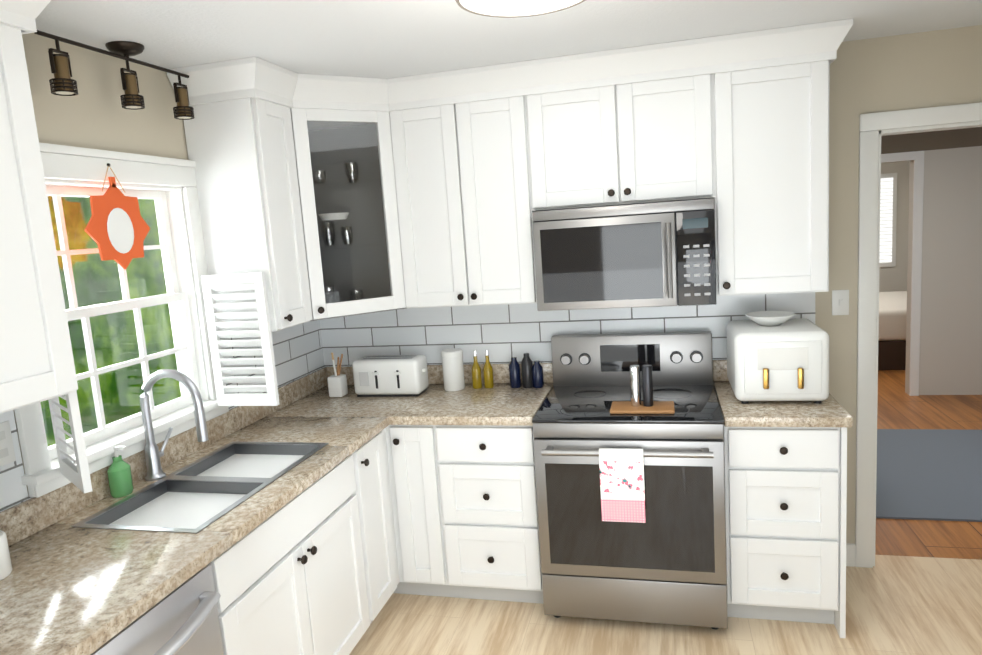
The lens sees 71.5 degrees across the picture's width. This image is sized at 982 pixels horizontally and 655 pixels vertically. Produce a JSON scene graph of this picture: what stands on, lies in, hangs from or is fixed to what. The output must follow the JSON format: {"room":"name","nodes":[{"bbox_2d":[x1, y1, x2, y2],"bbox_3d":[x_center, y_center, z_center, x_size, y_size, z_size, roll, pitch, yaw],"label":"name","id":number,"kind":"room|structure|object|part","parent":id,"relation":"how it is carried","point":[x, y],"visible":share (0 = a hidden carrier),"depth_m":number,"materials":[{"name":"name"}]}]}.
{"room":"kitchen","nodes":[
{"label":"kitchen","id":0,"kind":"room"},
{"bbox_2d":[13,33,188,496],"bbox_3d":[-1.580,0.421,1.411,0.120,2.395,5.140,-2,9,14],"label":"wall","id":1,"kind":"structure","parent":0,"point":[93,114],"depth_m":2.31,"materials":[{"name":"beige paint"}]},
{"bbox_2d":[0,421,15,466],"bbox_3d":[-1.381,0.330,1.921,0.006,0.120,0.070,-2,9,14],"label":"wall outlet plate","id":2,"kind":"object","parent":1,"relation":"attached to","point":[7,454],"visible":1,"depth_m":1.93,"materials":[{"name":"white plastic"}]},
{"bbox_2d":[0,0,77,413],"bbox_3d":[-1.396,-0.260,1.293,0.324,1.040,1.004,-2,9,14],"label":"upper cabinet","id":3,"kind":"object","parent":1,"relation":"attached to","point":[37,365],"depth_m":1.66,"materials":[{"name":"white wood"}]},
{"bbox_3d":[-0.192,-0.847,1.584,2.546,0.129,3.494,-2,9,14],"label":"cabinet crown moulding","id":4,"kind":"part","parent":3,"relation":"part of","materials":[{"name":"white wood"}]},
{"bbox_2d":[14,142,228,497],"bbox_3d":[-1.318,-0.082,2.377,0.180,1.035,0.945,-2,9,14],"label":"window","id":5,"kind":"structure","parent":1,"relation":"in","point":[168,185],"depth_m":2.46,"materials":[{"name":"white wood"}]},
{"bbox_2d":[48,391,91,492],"bbox_3d":[-1.213,0.182,1.922,0.028,0.530,0.270,-12,11,-43],"label":"window shutter","id":6,"kind":"object","parent":5,"relation":"attached to","point":[75,472],"visible":0.54,"depth_m":1.87,"materials":[{"name":"white wood"}]},
{"bbox_2d":[84,163,149,269],"bbox_3d":[-1.266,-0.375,2.311,0.023,0.357,0.285,-2,9,14],"label":"wreath","id":7,"kind":"object","parent":5,"relation":"hanging from","point":[117,228],"visible":1,"depth_m":2.30,"materials":[{"name":"orange fabric"}]},
{"bbox_2d":[201,272,279,405],"bbox_3d":[-0.995,0.052,2.707,0.270,0.530,0.028,-2,9,14],"label":"window shutter","id":8,"kind":"object","parent":5,"relation":"attached to","point":[270,397],"visible":1,"depth_m":2.70,"materials":[{"name":"white wood"}]},
{"bbox_2d":[0,368,327,543],"bbox_3d":[-1.341,0.551,2.022,0.020,0.099,3.644,-2,9,14],"label":"backsplash","id":9,"kind":"structure","parent":1,"relation":"attached to","point":[27,517],"depth_m":2.22,"materials":[{"name":"beige stone"}]},
{"bbox_2d":[172,57,331,331],"bbox_3d":[-0.980,-0.519,2.864,0.368,1.040,0.327,-2,9,14],"label":"upper cabinet","id":10,"kind":"object","parent":1,"relation":"attached to","point":[245,136],"depth_m":2.72,"materials":[{"name":"white wood"}]},
{"bbox_2d":[0,102,981,567],"bbox_3d":[0.421,0.411,1.608,3.659,2.085,3.840,-2,9,14],"label":"wall","id":11,"kind":"structure","parent":0,"point":[504,334],"depth_m":3.25,"materials":[{"name":"tile"}]},
{"bbox_2d":[300,92,403,307],"bbox_3d":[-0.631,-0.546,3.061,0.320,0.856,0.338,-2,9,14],"label":"upper cabinet","id":12,"kind":"object","parent":11,"relation":"attached to","point":[346,136],"depth_m":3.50,"materials":[{"name":"white wood"}]},
{"bbox_3d":[1.868,0.217,2.258,1.168,2.085,1.840,-2,9,14],"label":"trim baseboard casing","id":13,"kind":"part","parent":11,"relation":"part of","materials":[{"name":"white wood"}]},
{"bbox_2d":[35,0,981,78],"bbox_3d":[0.167,-0.848,0.766,3.900,0.060,5.140,-2,9,14],"label":"ceiling","id":14,"kind":"structure","parent":0,"point":[384,39],"depth_m":2.38,"materials":[{"name":"white paint"}]},
{"bbox_2d":[34,30,194,119],"bbox_3d":[-1.223,-0.841,2.276,0.116,0.201,0.655,-2,9,14],"label":"track spotlights","id":15,"kind":"object","parent":14,"relation":"attached to","point":[62,83],"visible":1,"depth_m":2.26,"materials":[{"name":"brown metal"}]},
{"bbox_2d":[455,0,585,17],"bbox_3d":[0.090,-0.920,1.807,0.414,0.088,0.414,-2,9,14],"label":"lamp","id":16,"kind":"object","parent":14,"relation":"attached to","point":[508,8],"visible":1,"depth_m":1.89,"materials":[{"name":"white glass"}]},
{"bbox_2d":[349,370,981,654],"bbox_3d":[1.992,1.040,4.000,5.720,0.060,11.620,-2,9,14],"label":"floor","id":17,"kind":"structure","parent":0,"point":[904,605],"depth_m":2.92,"materials":[{"name":"brown wood"}]},
{"bbox_2d":[90,564,223,654],"bbox_3d":[-1.040,1.114,1.684,0.689,0.870,0.597,-2,9,14],"label":"dishwasher","id":18,"kind":"object","parent":17,"relation":"on","point":[183,619],"visible":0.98,"depth_m":1.69,"materials":[{"name":"silver metal"}]},
{"bbox_2d":[211,452,375,654],"bbox_3d":[-0.922,0.998,2.426,0.613,0.873,0.909,-2,9,14],"label":"base cabinet","id":19,"kind":"object","parent":17,"relation":"on","point":[308,516],"depth_m":2.33,"materials":[{"name":"white wood"}]},
{"bbox_2d":[0,416,387,654],"bbox_3d":[-1.119,0.659,1.656,0.633,0.040,3.015,-2,9,14],"label":"countertop","id":20,"kind":"structure","parent":19,"relation":"on","point":[67,591],"depth_m":1.80,"materials":[{"name":"beige stone"}]},
{"bbox_2d":[0,525,12,579],"bbox_3d":[-1.286,0.522,1.719,0.100,0.235,0.100,-2,9,14],"label":"blender","id":21,"kind":"object","parent":20,"relation":"on","point":[6,569],"visible":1,"depth_m":1.73,"materials":[{"name":"white plastic"}]},
{"bbox_2d":[107,446,133,497],"bbox_3d":[-1.233,0.474,2.262,0.066,0.165,0.075,-2,9,14],"label":"soap bottle","id":22,"kind":"object","parent":20,"relation":"on","point":[119,474],"visible":0.98,"depth_m":2.24,"materials":[{"name":"green plastic"}]},
{"bbox_2d":[136,369,211,479],"bbox_3d":[-1.100,0.332,2.386,0.267,0.393,0.115,-2,9,14],"label":"faucet","id":23,"kind":"object","parent":20,"relation":"on","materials":[{"name":"silver metal"}]},
{"bbox_2d":[68,440,331,531],"bbox_3d":[-0.935,0.644,2.372,0.434,0.247,0.794,-2,9,14],"label":"sink","id":24,"kind":"object","parent":20,"relation":"in","point":[195,495],"depth_m":2.33,"materials":[{"name":"silver metal"}]},
{"bbox_2d":[360,436,391,615],"bbox_3d":[-0.779,0.904,2.998,0.613,0.873,0.286,-2,9,14],"label":"base cabinet","id":25,"kind":"object","parent":17,"relation":"on","point":[370,454],"depth_m":2.93,"materials":[{"name":"white wood"}]},
{"bbox_2d":[404,428,447,596],"bbox_3d":[-0.265,0.813,3.381,0.238,0.873,0.614,-2,9,14],"label":"base cabinet","id":26,"kind":"object","parent":17,"relation":"on","point":[423,462],"depth_m":3.08,"materials":[{"name":"white wood"}]},
{"bbox_2d":[436,428,543,603],"bbox_3d":[0.033,0.803,3.305,0.521,0.873,0.614,-2,9,14],"label":"base cabinet","id":27,"kind":"object","parent":17,"relation":"on","point":[488,495],"depth_m":3.00,"materials":[{"name":"white wood"}]},
{"bbox_2d":[272,384,552,427],"bbox_3d":[-0.368,0.364,3.323,1.281,0.040,0.633,-2,9,14],"label":"countertop","id":28,"kind":"structure","parent":27,"relation":"on","point":[499,406],"depth_m":3.16,"materials":[{"name":"beige stone"}]},
{"bbox_2d":[327,353,347,396],"bbox_3d":[-0.785,0.239,3.466,0.075,0.221,0.075,-2,9,14],"label":"utensil cup","id":29,"kind":"object","parent":28,"relation":"on","point":[337,383],"visible":0.98,"depth_m":3.44,"materials":[{"name":"white ceramic"}]},
{"bbox_2d":[352,355,428,396],"bbox_3d":[-0.500,0.242,3.432,0.364,0.186,0.174,-2,9,14],"label":"toaster","id":30,"kind":"object","parent":28,"relation":"on","point":[391,376],"visible":1,"depth_m":3.37,"materials":[{"name":"white plastic"}]},
{"bbox_2d":[441,348,464,390],"bbox_3d":[-0.191,0.212,3.440,0.110,0.200,0.110,-2,9,14],"label":"canister","id":31,"kind":"object","parent":28,"relation":"on","point":[453,369],"visible":0.98,"depth_m":3.40,"materials":[{"name":"white ceramic"}]},
{"bbox_2d":[472,350,493,388],"bbox_3d":[-0.045,0.209,3.427,0.108,0.190,0.048,-3,8,10],"label":"oil bottles","id":32,"kind":"object","parent":28,"relation":"on","point":[477,377],"visible":1,"depth_m":3.41,"materials":[{"name":"yellow glass"}]},
{"bbox_2d":[509,353,543,387],"bbox_3d":[0.173,0.212,3.378,0.171,0.170,0.060,-2,9,14],"label":"spice bottles","id":33,"kind":"object","parent":28,"relation":"on","point":[532,376],"visible":1,"depth_m":3.36,"materials":[{"name":"blue glass"}]},
{"bbox_2d":[532,331,727,629],"bbox_3d":[0.624,0.656,3.039,0.754,1.159,0.728,-2,9,14],"label":"range","id":34,"kind":"object","parent":17,"relation":"on","point":[665,563],"visible":0.94,"depth_m":2.80,"materials":[{"name":"silver metal"}]},
{"bbox_2d":[599,448,645,522],"bbox_3d":[0.519,0.621,2.693,0.170,0.296,0.037,-2,9,14],"label":"hanging towel","id":35,"kind":"object","parent":34,"relation":"hanging from","point":[622,486],"visible":0.94,"depth_m":2.67,"materials":[{"name":"white fabric"}]},
{"bbox_2d":[610,365,674,413],"bbox_3d":[0.628,0.250,2.840,0.260,0.186,0.150,-2,9,14],"label":"cutting board","id":36,"kind":"object","parent":34,"relation":"on","point":[637,405],"visible":1,"depth_m":2.82,"materials":[{"name":"brown wood"}]},
{"bbox_2d":[715,392,846,637],"bbox_3d":[1.241,0.765,2.996,0.442,0.873,0.614,-2,9,14],"label":"base cabinet","id":37,"kind":"object","parent":17,"relation":"on","point":[786,488],"depth_m":2.70,"materials":[{"name":"white wood"}]},
{"bbox_2d":[713,380,852,427],"bbox_3d":[1.214,0.314,2.919,0.459,0.040,0.633,-2,9,14],"label":"countertop","id":38,"kind":"structure","parent":37,"relation":"on","point":[754,414],"depth_m":2.67,"materials":[{"name":"beige stone"}]},
{"bbox_2d":[726,318,828,403],"bbox_3d":[1.219,0.140,2.925,0.360,0.300,0.430,-2,9,14],"label":"air fryer oven","id":39,"kind":"object","parent":38,"relation":"on","point":[787,360],"visible":0.94,"depth_m":2.75,"materials":[{"name":"white plastic"}]},
{"bbox_2d":[745,311,794,325],"bbox_3d":[1.198,-0.035,2.927,0.200,0.047,0.200,-2,9,14],"label":"bowl","id":40,"kind":"object","parent":39,"relation":"on","point":[769,318],"visible":1,"depth_m":2.90,"materials":[{"name":"white ceramic"}]},
{"bbox_2d":[878,291,906,369],"bbox_3d":[4.460,-0.062,7.597,1.910,0.739,1.640,-2,9,14],"label":"bed","id":41,"kind":"object","parent":17,"relation":"on","point":[892,331],"depth_m":6.90,"materials":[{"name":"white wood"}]},
{"bbox_2d":[876,429,981,521],"bbox_3d":[2.617,0.901,4.406,2.100,0.012,1.600,-2,9,14],"label":"rug","id":42,"kind":"object","parent":17,"relation":"on","point":[928,474],"visible":0.33,"depth_m":4.23,"materials":[{"name":"grey fabric"}]},
{"bbox_2d":[815,25,981,543],"bbox_3d":[0.910,-0.032,3.334,3.780,2.395,0.120,-2,9,14],"label":"wall","id":43,"kind":"structure","parent":0,"point":[936,68],"depth_m":2.95,"materials":[{"name":"beige paint"}]},
{"bbox_2d":[368,59,551,310],"bbox_3d":[-0.091,-0.632,3.224,0.758,1.040,0.371,-2,9,14],"label":"upper cabinet","id":44,"kind":"object","parent":43,"relation":"attached to","point":[470,145],"depth_m":3.08,"materials":[{"name":"white wood"}]},
{"bbox_2d":[328,360,727,383],"bbox_3d":[0.303,0.229,3.449,2.479,0.099,0.020,-2,9,14],"label":"backsplash","id":45,"kind":"structure","parent":43,"relation":"attached to","point":[500,371],"depth_m":3.51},
{"bbox_2d":[540,36,719,209],"bbox_3d":[0.573,-0.863,3.044,0.777,0.623,0.325,-2,9,14],"label":"upper cabinet","id":46,"kind":"object","parent":43,"relation":"attached to","point":[634,125],"depth_m":2.87,"materials":[{"name":"white wood"}]},
{"bbox_2d":[532,198,716,310],"bbox_3d":[0.598,-0.326,3.057,0.754,0.434,0.453,-2,9,14],"label":"over-the-range microwave","id":47,"kind":"object","parent":46,"relation":"attached to","point":[659,254],"visible":1,"depth_m":2.88,"materials":[{"name":"silver metal"}]},
{"bbox_2d":[714,21,835,295],"bbox_3d":[1.143,-0.675,2.932,0.512,1.040,0.325,-2,9,14],"label":"upper cabinet","id":48,"kind":"object","parent":43,"relation":"attached to","point":[773,85],"depth_m":2.77,"materials":[{"name":"white wood"}]},
{"bbox_2d":[832,290,848,314],"bbox_3d":[1.582,-0.112,3.083,0.070,0.115,0.012,-2,9,14],"label":"switch plate","id":49,"kind":"object","parent":43,"relation":"attached to","point":[840,302],"visible":1,"depth_m":3.08,"materials":[{"name":"white plastic"}]},
{"bbox_2d":[879,127,981,394],"bbox_3d":[2.948,-0.572,6.065,4.770,2.395,0.100,-2,9,14],"label":"wall","id":50,"kind":"structure","parent":0,"point":[950,360],"depth_m":5.77,"materials":[{"name":"white paint"}]},
{"bbox_2d":[879,173,896,266],"bbox_3d":[4.766,-1.366,8.856,0.900,1.190,0.029,-2,9,14],"label":"window blinds","id":51,"kind":"object","parent":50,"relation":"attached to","point":[888,207],"visible":0.33,"depth_m":8.76,"materials":[{"name":"white"}]},
{"bbox_2d":[881,151,923,395],"bbox_3d":[2.150,-0.392,6.231,3.170,2.100,0.020,-2,9,14],"label":"door frame","id":52,"kind":"structure","parent":50,"relation":"attached to","point":[917,157],"depth_m":5.82,"materials":[{"name":"white wood"}]},
{"label":"outside","id":53,"kind":"structure","parent":0,"visible":0},
{"bbox_2d":[40,196,180,446],"bbox_3d":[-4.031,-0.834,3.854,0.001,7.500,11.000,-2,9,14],"label":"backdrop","id":54,"kind":"structure","parent":53,"point":[114,351],"depth_m":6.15,"materials":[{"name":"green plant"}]}
]}

